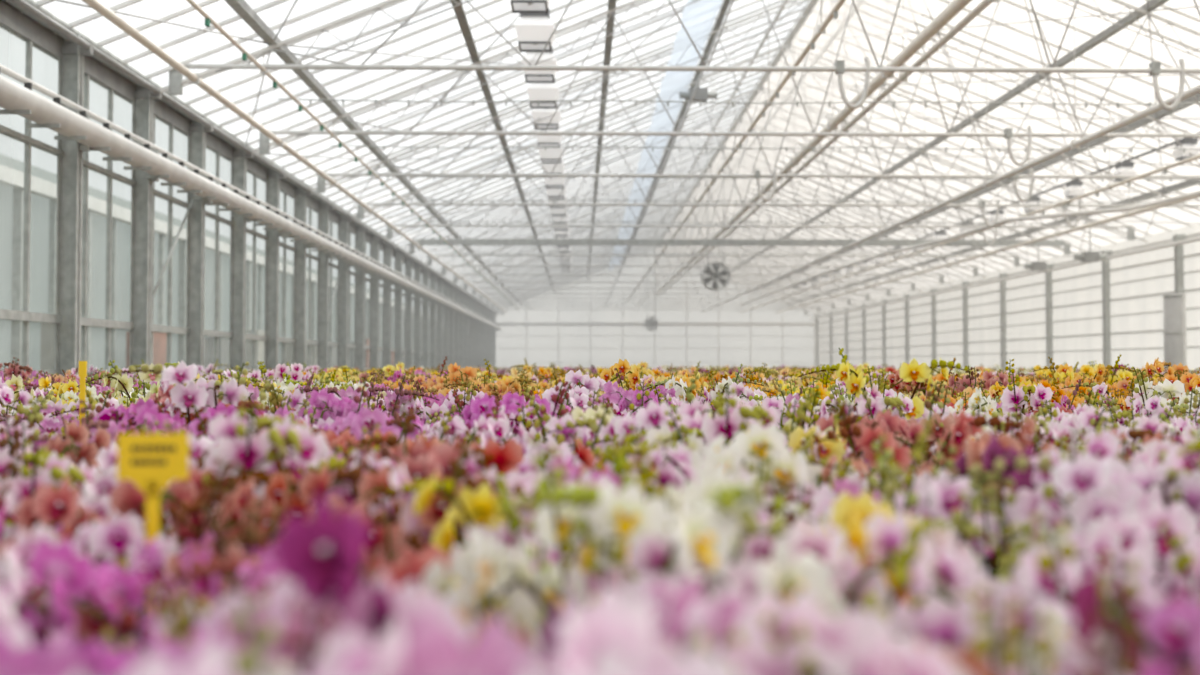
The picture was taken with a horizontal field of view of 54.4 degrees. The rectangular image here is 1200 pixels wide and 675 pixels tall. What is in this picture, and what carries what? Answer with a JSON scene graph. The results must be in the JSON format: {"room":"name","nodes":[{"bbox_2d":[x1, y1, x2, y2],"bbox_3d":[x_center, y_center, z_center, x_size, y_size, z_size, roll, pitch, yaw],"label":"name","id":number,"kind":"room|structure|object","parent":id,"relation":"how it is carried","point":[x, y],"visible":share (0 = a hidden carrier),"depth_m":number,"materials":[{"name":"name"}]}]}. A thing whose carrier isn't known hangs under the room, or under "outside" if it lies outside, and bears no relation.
{"room":"greenhouse","nodes":[
{"label":"greenhouse","id":0,"kind":"room"},
{"bbox_2d":[0,34,495,375],"bbox_3d":[-6.000,-0.079,34.460,0.280,5.100,80.910,0,-1,-1],"label":"wall","id":1,"kind":"structure","parent":0,"point":[466,342],"depth_m":16.35,"materials":[{"name":"clear glass"}]},
{"bbox_2d":[0,0,499,314],"bbox_3d":[-5.945,-2.555,34.539,0.390,0.355,80.880,0,-1,-1],"label":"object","id":2,"kind":"object","parent":1,"relation":"attached to","point":[37,24],"visible":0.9,"depth_m":14.65,"materials":[{"name":"metal"}]},
{"bbox_2d":[0,64,501,330],"bbox_3d":[-5.750,-1.646,34.524,0.320,0.475,80.870,0,-1,-1],"label":"pipe","id":3,"kind":"object","parent":1,"relation":"attached to","point":[15,98],"visible":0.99,"depth_m":14.63,"materials":[{"name":"grey metal"}]},
{"bbox_2d":[224,0,521,304],"bbox_3d":[-4.391,-3.171,34.591,0.130,0.131,80.860,0,-1,-1],"label":"beam","id":4,"kind":"structure","parent":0,"point":[241,7],"depth_m":17.10,"materials":[{"name":"grey metal"}]},
{"bbox_2d":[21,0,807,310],"bbox_3d":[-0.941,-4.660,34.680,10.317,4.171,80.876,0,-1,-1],"label":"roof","id":5,"kind":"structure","parent":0,"point":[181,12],"depth_m":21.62,"materials":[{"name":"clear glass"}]},
{"bbox_2d":[450,0,554,291],"bbox_3d":[-2.241,-4.030,34.650,0.130,0.131,80.860,0,-1,-1],"label":"roof purlin","id":6,"kind":"structure","parent":5,"relation":"attached to","point":[459,11],"depth_m":20.43,"materials":[{"name":"grey metal"}]},
{"bbox_2d":[587,0,616,277],"bbox_3d":[-0.091,-4.889,34.708,0.130,0.131,80.860,0,-1,-1],"label":"roof purlin","id":7,"kind":"structure","parent":5,"relation":"attached to","point":[611,3],"depth_m":24.23,"materials":[{"name":"grey metal"}]},
{"bbox_2d":[620,0,731,264],"bbox_3d":[2.058,-5.748,34.767,0.130,0.131,80.860,0,-1,-1],"label":"roof purlin","id":8,"kind":"structure","parent":5,"relation":"attached to","point":[725,3],"depth_m":26.43,"materials":[{"name":"grey metal"}]},
{"bbox_2d":[701,145,729,290],"bbox_3d":[3.779,-3.918,38.195,0.934,4.779,0.372,0,-1,-1],"label":"ventilation fan","id":9,"kind":"object","parent":5,"relation":"hanging from","point":[715,265],"visible":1,"depth_m":38.10,"materials":[{"name":"grey metal"}]},
{"bbox_2d":[54,0,1199,315],"bbox_3d":[4.209,-4.473,34.761,20.219,4.161,80.810,0,-1,-1],"label":"roof","id":10,"kind":"structure","parent":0,"point":[64,1],"depth_m":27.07,"materials":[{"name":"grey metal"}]},
{"bbox_2d":[82,0,506,312],"bbox_3d":[-5.340,-2.678,34.552,0.130,0.130,80.840,0,-1,-1],"label":"pipe","id":11,"kind":"object","parent":10,"relation":"attached to","point":[193,78],"visible":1,"depth_m":15.80,"materials":[{"name":"grey metal"}]},
{"bbox_2d":[186,0,519,310],"bbox_3d":[-4.490,-2.879,34.572,0.082,0.376,80.840,0,-1,-1],"label":"pipe","id":12,"kind":"object","parent":10,"relation":"attached to","point":[208,19],"visible":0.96,"depth_m":16.61,"materials":[{"name":"grey metal"}]},
{"bbox_2d":[510,0,556,64],"label":"lamps","id":13,"kind":"object","parent":10,"relation":"hanging from","point":[534,27],"depth_m":16.86,"materials":[{"name":"grey metal"}]},
{"bbox_2d":[523,70,569,238],"label":"lamps","id":14,"kind":"object","parent":10,"relation":"hanging from","point":[542,86],"depth_m":24.45,"materials":[{"name":"grey metal"}]},
{"bbox_2d":[644,249,658,330],"bbox_3d":[3.156,-2.922,71.675,0.874,5.039,0.372,0,-1,-1],"label":"ventilation fan","id":15,"kind":"object","parent":10,"relation":"hanging from","point":[652,324],"visible":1,"depth_m":71.56,"materials":[{"name":"grey metal"}]},
{"bbox_2d":[608,0,722,270],"bbox_3d":[1.466,-5.287,38.176,0.791,0.400,72.000,0,-1,-1],"label":"screen","id":16,"kind":"object","parent":10,"relation":"attached to","point":[698,18],"visible":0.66,"depth_m":26.25,"materials":[{"name":"white fabric"}]},
{"bbox_2d":[140,0,1199,99],"bbox_3d":[4.554,-4.973,14.570,20.417,4.122,0.064,0,-1,-1],"label":"roof truss","id":17,"kind":"object","parent":10,"relation":"attached to","point":[176,81],"depth_m":14.43,"materials":[{"name":"grey metal"}]},
{"bbox_2d":[657,246,696,286],"bbox_3d":[3.781,-4.614,59.975,0.051,2.424,24.121,0,-1,-1],"label":"curtain","id":18,"kind":"object","parent":10,"relation":"hanging from","point":[688,250],"depth_m":63.44,"materials":[{"name":"white fabric"}]},
{"bbox_2d":[679,75,716,101],"bbox_3d":[2.205,-5.645,26.192,0.840,0.670,0.280,0,-1,-1],"label":"motor","id":19,"kind":"object","parent":10,"relation":"attached to","point":[702,94],"visible":0.82,"depth_m":26.10,"materials":[{"name":"metal"}]},
{"bbox_2d":[237,0,1199,157],"bbox_3d":[4.485,-4.871,18.608,20.417,4.122,0.064,0,-1,-1],"label":"roof truss","id":20,"kind":"object","parent":10,"relation":"attached to","point":[264,142],"depth_m":18.52,"materials":[{"name":"grey metal"}]},
{"bbox_2d":[667,97,778,238],"bbox_3d":[4.021,-5.008,45.927,0.051,2.491,35.671,0,-1,-1],"label":"curtain","id":21,"kind":"object","parent":10,"relation":"hanging from","point":[735,196],"depth_m":35.47,"materials":[{"name":"white fabric"}]},
{"bbox_2d":[451,252,1002,255],"bbox_3d":[4.199,-2.721,38.158,18.100,0.090,0.024,0,-1,-1],"label":"wire","id":22,"kind":"object","parent":10,"relation":"attached to","point":[797,254],"visible":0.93,"depth_m":38.15,"materials":[{"name":"metal"}]},
{"bbox_2d":[626,0,845,301],"bbox_3d":[2.409,-4.521,34.732,0.100,2.605,80.840,0,-1,-1],"label":"pipe","id":23,"kind":"object","parent":10,"relation":"attached to","point":[821,29],"visible":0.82,"depth_m":19.03,"materials":[{"name":"grey metal"}]},
{"bbox_2d":[398,119,1076,255],"bbox_3d":[4.208,-4.463,34.761,20.417,4.122,0.120,0,-1,-1],"label":"roof truss","id":24,"kind":"object","parent":10,"relation":"attached to","point":[471,241],"depth_m":34.68,"materials":[{"name":"grey metal"}]},
{"bbox_2d":[278,99,1199,108],"bbox_3d":[4.572,-3.272,16.369,18.100,0.090,0.024,0,-1,-1],"label":"wire","id":25,"kind":"object","parent":10,"relation":"attached to","point":[342,100],"visible":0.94,"depth_m":16.32,"materials":[{"name":"metal"}]},
{"bbox_2d":[643,0,849,254],"bbox_3d":[4.208,-6.512,34.823,1.560,0.420,80.860,0,-1,-1],"label":"ridge beam","id":26,"kind":"structure","parent":10,"relation":"attached to","point":[790,36],"depth_m":30.54,"materials":[{"name":"grey metal"}]},
{"bbox_2d":[299,0,1199,195],"bbox_3d":[4.416,-4.769,22.647,20.417,4.122,0.064,0,-1,-1],"label":"roof truss","id":27,"kind":"object","parent":10,"relation":"attached to","point":[321,182],"depth_m":22.60,"materials":[{"name":"grey metal"}]},
{"bbox_2d":[330,145,1199,152],"bbox_3d":[4.514,-3.186,19.767,18.100,0.090,0.024,0,-1,-1],"label":"wire","id":28,"kind":"object","parent":10,"relation":"attached to","point":[357,146],"visible":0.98,"depth_m":19.73,"materials":[{"name":"metal"}]},
{"bbox_2d":[382,86,1147,242],"bbox_3d":[4.277,-4.565,30.723,20.417,4.122,0.064,0,-1,-1],"label":"roof truss","id":29,"kind":"object","parent":10,"relation":"attached to","point":[1130,233],"depth_m":30.70,"materials":[{"name":"grey metal"}]},
{"bbox_2d":[754,167,776,200],"bbox_3d":[3.206,-2.959,22.540,0.430,0.654,0.100,0,-1,-1],"label":"loop","id":30,"kind":"object","parent":10,"relation":"hanging from","point":[756,172],"visible":1,"depth_m":22.52,"materials":[{"name":"white plastic"}]},
{"bbox_2d":[416,221,1118,225],"bbox_3d":[4.340,-2.929,29.962,18.100,0.090,0.024,0,-1,-1],"label":"wire","id":31,"kind":"object","parent":10,"relation":"attached to","point":[468,222],"visible":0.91,"depth_m":29.95,"materials":[{"name":"metal"}]},
{"bbox_2d":[342,44,1199,221],"bbox_3d":[4.346,-4.667,26.685,20.417,4.122,0.064,0,-1,-1],"label":"roof truss","id":32,"kind":"object","parent":10,"relation":"attached to","point":[360,210],"depth_m":26.65,"materials":[{"name":"grey metal"}]},
{"bbox_2d":[759,71,786,109],"bbox_3d":[4.310,-6.363,29.058,0.051,0.619,4.066,0,-1,-1],"label":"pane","id":33,"kind":"object","parent":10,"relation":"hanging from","point":[774,77],"depth_m":29.21,"materials":[{"name":"clear glass"}]},
{"bbox_2d":[380,176,1199,181],"bbox_3d":[4.461,-3.108,22.866,18.100,0.090,0.024,0,-1,-1],"label":"wire","id":34,"kind":"object","parent":10,"relation":"attached to","point":[712,178],"visible":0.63,"depth_m":22.84,"materials":[{"name":"metal"}]},
{"bbox_2d":[391,199,1198,204],"bbox_3d":[4.406,-3.027,26.064,18.100,0.090,0.024,0,-1,-1],"label":"wire","id":35,"kind":"object","parent":10,"relation":"attached to","point":[675,201],"visible":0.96,"depth_m":26.05,"materials":[{"name":"metal"}]},
{"bbox_2d":[784,72,815,153],"bbox_3d":[4.371,-5.111,25.485,0.051,1.677,3.604,0,-1,-1],"label":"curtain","id":36,"kind":"object","parent":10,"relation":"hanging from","point":[811,107],"depth_m":25.85,"materials":[{"name":"white fabric"}]},
{"bbox_2d":[656,0,971,295],"bbox_3d":[4.308,-5.113,34.779,0.200,2.780,80.840,0,-1,-1],"label":"pipe","id":37,"kind":"object","parent":10,"relation":"attached to","point":[955,6],"visible":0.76,"depth_m":21.39,"materials":[{"name":"grey metal"}]},
{"bbox_2d":[813,34,823,66],"bbox_3d":[4.406,-5.740,23.403,0.051,0.525,0.991,0,-1,-1],"label":"glass pane","id":38,"kind":"object","parent":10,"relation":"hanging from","point":[818,44],"depth_m":23.64,"materials":[{"name":"glass"}]},
{"bbox_2d":[814,0,824,33],"bbox_3d":[4.408,-6.508,23.309,0.051,0.609,0.982,0,-1,-1],"label":"glass pane","id":39,"kind":"object","parent":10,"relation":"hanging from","point":[816,14],"depth_m":23.59,"materials":[{"name":"glass"}]},
{"bbox_2d":[790,263,854,292],"label":"lamps","id":40,"kind":"object","parent":10,"relation":"hanging from","point":[823,278],"depth_m":56.71,"materials":[{"name":"grey metal"}]},
{"bbox_2d":[659,0,998,295],"bbox_3d":[4.558,-5.040,34.782,0.130,2.725,80.840,0,-1,-1],"label":"pipe","id":41,"kind":"object","parent":10,"relation":"attached to","point":[979,8],"visible":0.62,"depth_m":19.91,"materials":[{"name":"white metal"}]},
{"bbox_2d":[702,4,967,252],"bbox_3d":[6.358,-5.746,34.840,0.130,0.131,80.860,0,-1,-1],"label":"roof purlin","id":42,"kind":"structure","parent":10,"relation":"attached to","point":[967,4],"depth_m":25.39,"materials":[{"name":"grey metal"}]},
{"bbox_2d":[827,72,851,110],"bbox_3d":[4.438,-4.753,21.549,0.051,0.738,1.999,0,-1,-1],"label":"glass pane","id":43,"kind":"object","parent":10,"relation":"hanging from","point":[833,95],"depth_m":21.89,"materials":[{"name":"clear glass"}]},
{"bbox_2d":[835,57,869,108],"bbox_3d":[3.144,-3.162,14.500,0.430,0.654,0.100,0,-1,-1],"label":"loop","id":44,"kind":"object","parent":10,"relation":"hanging from","point":[839,64],"visible":1,"depth_m":14.47,"materials":[{"name":"white plastic"}]},
{"bbox_2d":[836,0,875,66],"bbox_3d":[4.459,-5.247,20.318,0.051,1.668,2.842,0,-1,-1],"label":"pane","id":45,"kind":"object","parent":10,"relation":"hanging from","point":[846,51],"depth_m":20.30,"materials":[{"name":"glass"}]},
{"bbox_2d":[874,246,903,264],"label":"lamps","id":46,"kind":"object","parent":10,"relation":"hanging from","point":[879,260],"depth_m":46.10,"materials":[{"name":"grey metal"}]},
{"bbox_2d":[882,0,900,49],"bbox_3d":[4.500,-4.856,17.923,0.051,0.779,1.036,0,-1,-1],"label":"glass pane","id":47,"kind":"object","parent":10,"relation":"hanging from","point":[894,35],"depth_m":17.98,"materials":[{"name":"glass"}]},
{"bbox_2d":[906,0,923,30],"bbox_3d":[4.521,-4.724,16.666,0.051,0.444,0.849,0,-1,-1],"label":"glass pane","id":48,"kind":"object","parent":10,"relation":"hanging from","point":[914,10],"depth_m":16.84,"materials":[{"name":"glass"}]},
{"bbox_2d":[916,228,949,239],"label":"lamps","id":49,"kind":"object","parent":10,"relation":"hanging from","point":[940,234],"depth_m":38.36,"materials":[{"name":"grey metal"}]},
{"bbox_2d":[702,0,1199,312],"bbox_3d":[7.308,-3.954,34.801,0.130,2.695,80.840,0,-1,-1],"label":"pipe","id":50,"kind":"object","parent":10,"relation":"attached to","point":[1075,144],"visible":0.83,"depth_m":21.82,"materials":[{"name":"white metal"}]},
{"bbox_2d":[739,102,1199,312],"bbox_3d":[9.707,-3.429,34.829,0.100,1.825,80.840,0,-1,-1],"label":"pipe","id":51,"kind":"object","parent":10,"relation":"hanging from","point":[1109,186],"visible":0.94,"depth_m":26.73,"materials":[{"name":"grey metal"}]},
{"bbox_2d":[740,190,1199,305],"bbox_3d":[8.614,-2.373,41.052,4.398,0.510,38.175,0,-1,-10],"label":"supply hose","id":52,"kind":"object","parent":10,"relation":"attached to","point":[1130,208],"visible":1,"depth_m":26.12,"materials":[{"name":"white paint"}]},
{"bbox_2d":[754,93,1199,291],"bbox_3d":[10.657,-4.025,34.870,0.130,0.131,80.860,0,-1,-1],"label":"gutter","id":53,"kind":"structure","parent":10,"relation":"attached to","point":[1162,113],"depth_m":27.89,"materials":[{"name":"grey metal"}]},
{"bbox_2d":[955,207,1005,232],"label":"lamps","id":54,"kind":"object","parent":10,"relation":"hanging from","point":[991,219],"depth_m":33.35,"materials":[{"name":"grey metal"}]},
{"bbox_2d":[774,195,1199,313],"bbox_3d":[12.007,-2.988,34.857,0.130,0.865,80.840,0,-1,-1],"label":"pipe","id":55,"kind":"object","parent":10,"relation":"attached to","point":[1143,210],"visible":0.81,"depth_m":32.90,"materials":[{"name":"grey metal"}]},
{"bbox_2d":[981,223,996,244],"bbox_3d":[10.267,-2.751,30.759,0.430,0.654,0.100,0,-1,-1],"label":"loop","id":56,"kind":"object","parent":10,"relation":"hanging from","point":[982,224],"visible":0.77,"depth_m":30.73,"materials":[{"name":"white plastic"}]},
{"bbox_2d":[980,199,998,226],"bbox_3d":[8.935,-2.853,26.737,0.430,0.654,0.100,0,-1,-1],"label":"loop","id":57,"kind":"object","parent":10,"relation":"hanging from","point":[983,203],"visible":0.94,"depth_m":26.71,"materials":[{"name":"white plastic"}]},
{"bbox_2d":[1004,125,1031,165],"bbox_3d":[6.674,-3.058,18.600,0.430,0.654,0.100,0,-1,-1],"label":"loop","id":58,"kind":"object","parent":10,"relation":"hanging from","point":[1009,133],"visible":1,"depth_m":18.57,"materials":[{"name":"white plastic"}]},
{"bbox_2d":[1011,168,1033,201],"bbox_3d":[8.206,-2.957,22.626,0.430,0.654,0.100,0,-1,-1],"label":"loop","id":59,"kind":"object","parent":10,"relation":"hanging from","point":[1014,177],"visible":0.94,"depth_m":22.60,"materials":[{"name":"white plastic"}]},
{"bbox_2d":[1024,246,1052,270],"bbox_3d":[13.489,-2.468,35.910,0.840,0.810,0.280,0,-1,-1],"label":"motor","id":60,"kind":"object","parent":10,"relation":"attached to","point":[1033,266],"visible":0.89,"depth_m":35.82,"materials":[{"name":"metal"}]},
{"bbox_2d":[1023,178,1084,212],"label":"lamps","id":61,"kind":"object","parent":10,"relation":"hanging from","point":[1074,188],"depth_m":28.14,"materials":[{"name":"grey metal"}]},
{"bbox_2d":[1062,199,1080,226],"bbox_3d":[10.835,-2.852,26.770,0.430,0.654,0.100,0,-1,-1],"label":"loop","id":62,"kind":"object","parent":10,"relation":"hanging from","point":[1064,207],"visible":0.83,"depth_m":26.75,"materials":[{"name":"white plastic"}]},
{"bbox_2d":[1074,228,1106,261],"bbox_3d":[13.359,-2.562,31.808,0.840,0.990,0.280,0,-1,-1],"label":"motor","id":63,"kind":"object","parent":10,"relation":"attached to","point":[1089,256],"visible":0.89,"depth_m":31.72,"materials":[{"name":"metal"}]},
{"bbox_2d":[1087,132,1199,181],"label":"lamps","id":64,"kind":"object","parent":10,"relation":"hanging from","point":[1125,167],"depth_m":23.80,"materials":[{"name":"grey metal"}]},
{"bbox_2d":[1149,58,1184,109],"bbox_3d":[7.093,-3.160,14.568,0.430,0.654,0.100,0,-1,-1],"label":"loop","id":65,"kind":"object","parent":10,"relation":"hanging from","point":[1156,66],"visible":1,"depth_m":14.54,"materials":[{"name":"white plastic"}]},
{"bbox_2d":[496,250,814,367],"bbox_3d":[3.519,-1.115,74.993,20.660,9.220,0.260,0,-1,-1],"label":"wall","id":66,"kind":"structure","parent":0,"point":[597,338],"depth_m":75.10,"materials":[{"name":"clear glass"}]},
{"bbox_2d":[496,252,812,315],"bbox_3d":[3.517,-3.442,75.142,20.417,4.122,0.064,0,-1,-1],"label":"roof truss","id":67,"kind":"object","parent":66,"relation":"attached to","point":[805,311],"depth_m":75.10,"materials":[{"name":"white metal"}]},
{"bbox_2d":[496,246,825,312],"bbox_3d":[3.586,-3.544,71.104,20.417,4.122,0.064,0,-1,-1],"label":"roof truss","id":68,"kind":"object","parent":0,"point":[818,308],"depth_m":71.07,"materials":[{"name":"white metal"}]},
{"bbox_2d":[490,238,840,309],"bbox_3d":[3.655,-3.646,67.066,20.417,4.122,0.064,0,-1,-1],"label":"roof truss","id":69,"kind":"object","parent":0,"point":[832,305],"depth_m":67.02,"materials":[{"name":"grey metal"}]},
{"bbox_2d":[484,231,856,305],"bbox_3d":[3.725,-3.749,63.028,20.417,4.122,0.064,0,-1,-1],"label":"roof truss","id":70,"kind":"object","parent":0,"point":[848,301],"depth_m":62.98,"materials":[{"name":"grey metal"}]},
{"bbox_2d":[473,221,875,301],"bbox_3d":[3.794,-3.851,58.990,20.417,4.122,0.064,0,-1,-1],"label":"roof truss","id":71,"kind":"object","parent":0,"point":[860,294],"depth_m":58.97,"materials":[{"name":"grey metal"}]},
{"bbox_2d":[470,210,897,296],"bbox_3d":[3.863,-3.953,54.951,20.417,4.122,0.064,0,-1,-1],"label":"roof truss","id":72,"kind":"object","parent":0,"point":[474,291],"depth_m":54.92,"materials":[{"name":"grey metal"}]},
{"bbox_2d":[461,198,922,291],"bbox_3d":[3.932,-4.055,50.913,20.417,4.122,0.064,0,-1,-1],"label":"roof truss","id":73,"kind":"object","parent":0,"point":[912,286],"depth_m":50.86,"materials":[{"name":"grey metal"}]},
{"bbox_2d":[445,183,952,284],"bbox_3d":[4.001,-4.157,46.875,20.417,4.122,0.064,0,-1,-1],"label":"roof truss","id":74,"kind":"object","parent":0,"point":[941,279],"depth_m":46.86,"materials":[{"name":"grey metal"}]},
{"bbox_2d":[438,166,987,277],"bbox_3d":[4.070,-4.259,42.837,20.417,4.122,0.064,0,-1,-1],"label":"roof truss","id":75,"kind":"object","parent":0,"point":[975,270],"depth_m":42.80,"materials":[{"name":"grey metal"}]},
{"bbox_2d":[417,145,1023,267],"bbox_3d":[4.139,-4.361,38.799,20.417,4.122,0.064,0,-1,-1],"label":"roof truss","id":76,"kind":"object","parent":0,"point":[1016,261],"depth_m":38.77,"materials":[{"name":"grey metal"}]},
{"bbox_2d":[721,0,1168,277],"bbox_3d":[8.507,-4.885,34.855,0.130,0.131,80.860,0,-1,-1],"label":"gutter","id":77,"kind":"structure","parent":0,"point":[1128,19],"depth_m":24.34,"materials":[{"name":"grey metal"}]},
{"bbox_2d":[787,180,1199,304],"bbox_3d":[12.807,-3.164,34.885,0.130,0.131,80.860,0,-1,-1],"label":"gutter","id":78,"kind":"structure","parent":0,"point":[1188,183],"depth_m":33.78,"materials":[{"name":"grey metal"}]},
{"bbox_2d":[808,224,1199,370],"bbox_3d":[14.317,-0.070,34.833,0.420,5.100,80.860,0,-1,-1],"label":"wall","id":79,"kind":"structure","parent":0,"point":[1043,336],"depth_m":38.60,"materials":[{"name":"clear glass"}]},
{"bbox_3d":[4.208,2.535,34.594,21.000,0.120,81.260,0,-1,-1],"label":"floor","id":80,"kind":"structure","parent":0,"visible":0},
{"bbox_2d":[1163,293,1186,369],"bbox_3d":[14.016,0.619,28.432,0.510,3.400,0.509,0,-1,-1],"label":"cabinet","id":81,"kind":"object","parent":80,"relation":"on","point":[1174,304],"depth_m":28.25,"materials":[{"name":"metal"}]},
{"bbox_3d":[-0.657,2.019,35.454,3.500,0.955,75.000,0,-1,-1],"label":"bench","id":82,"kind":"object","parent":80,"relation":"on","visible":0},
{"bbox_2d":[79,361,86,425],"bbox_3d":[-1.540,0.386,3.466,0.022,0.633,0.006,0,-1,-1],"label":"marker stake","id":83,"kind":"object","parent":82,"relation":"on","point":[82,364],"visible":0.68,"depth_m":3.47,"materials":[{"name":"yellow plastic"}]},
{"bbox_2d":[117,433,188,615],"bbox_3d":[-0.539,0.383,1.401,0.083,0.535,0.005,0,-1,-4],"label":"plant label","id":84,"kind":"object","parent":82,"relation":"on","point":[152,461],"visible":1,"depth_m":1.41,"materials":[{"name":"yellow plastic"}]},
{"bbox_2d":[5,360,891,674],"bbox_3d":[-0.074,0.457,3.893,9.060,0.864,6.994,0,-1,-1],"label":"orchids","id":85,"kind":"object","parent":82,"relation":"on","point":[247,661],"visible":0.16,"depth_m":0.76,"materials":[{"name":"plant"}]},
{"bbox_2d":[0,359,1199,674],"bbox_3d":[3.117,1.268,36.518,18.272,0.931,72.338,0,-1,-1],"label":"orchids","id":86,"kind":"object","parent":82,"relation":"on","point":[1137,520],"visible":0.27,"depth_m":1.33,"materials":[{"name":"pink plant"}]},
{"bbox_2d":[0,356,1199,674],"bbox_3d":[3.062,1.270,36.491,18.307,0.904,72.369,0,-1,-1],"label":"orchids","id":87,"kind":"object","parent":82,"relation":"on","point":[432,647],"visible":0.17,"depth_m":1.09,"materials":[{"name":"plant"}]},
{"bbox_2d":[0,357,1199,674],"bbox_3d":[3.108,1.265,36.527,18.047,0.922,71.929,0,-1,-1],"label":"orchids","id":88,"kind":"object","parent":82,"relation":"on","point":[189,503],"visible":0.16,"depth_m":1.66,"materials":[{"name":"plant"}]},
{"bbox_2d":[4,348,1199,643],"bbox_3d":[3.205,1.266,36.574,18.232,0.924,72.414,0,-1,-1],"label":"orchids","id":89,"kind":"object","parent":82,"relation":"on","point":[850,515],"visible":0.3,"depth_m":2.53,"materials":[{"name":"yellow plant"}]},
{"bbox_2d":[9,362,1199,674],"bbox_3d":[3.057,1.278,36.521,18.029,0.886,72.220,0,-1,-1],"label":"orchids","id":90,"kind":"object","parent":82,"relation":"on","point":[710,513],"visible":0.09,"depth_m":1.13,"materials":[{"name":"white plant"}]},
{"bbox_2d":[49,357,1199,410],"bbox_3d":[3.074,1.323,38.681,18.235,0.938,67.957,0,-1,-1],"label":"orchids","id":91,"kind":"object","parent":82,"relation":"on","point":[1120,390],"visible":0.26,"depth_m":6.41,"materials":[{"name":"plant"}]},
{"bbox_2d":[99,363,1192,666],"bbox_3d":[3.124,1.285,36.666,18.075,0.915,72.000,0,-1,-1],"label":"orchids","id":92,"kind":"object","parent":82,"relation":"on","point":[323,552],"visible":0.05,"depth_m":0.86,"materials":[{"name":"plant"}]},
{"label":"outside","id":93,"kind":"structure","parent":0,"visible":0},
{"label":"ground","id":94,"kind":"structure","parent":93,"visible":0},
{"bbox_2d":[0,154,442,377],"bbox_3d":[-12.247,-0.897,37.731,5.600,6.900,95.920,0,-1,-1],"label":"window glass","id":95,"kind":"object","parent":94,"relation":"on","point":[42,293],"visible":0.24,"depth_m":24.07,"materials":[{"name":"glass"}]}
]}

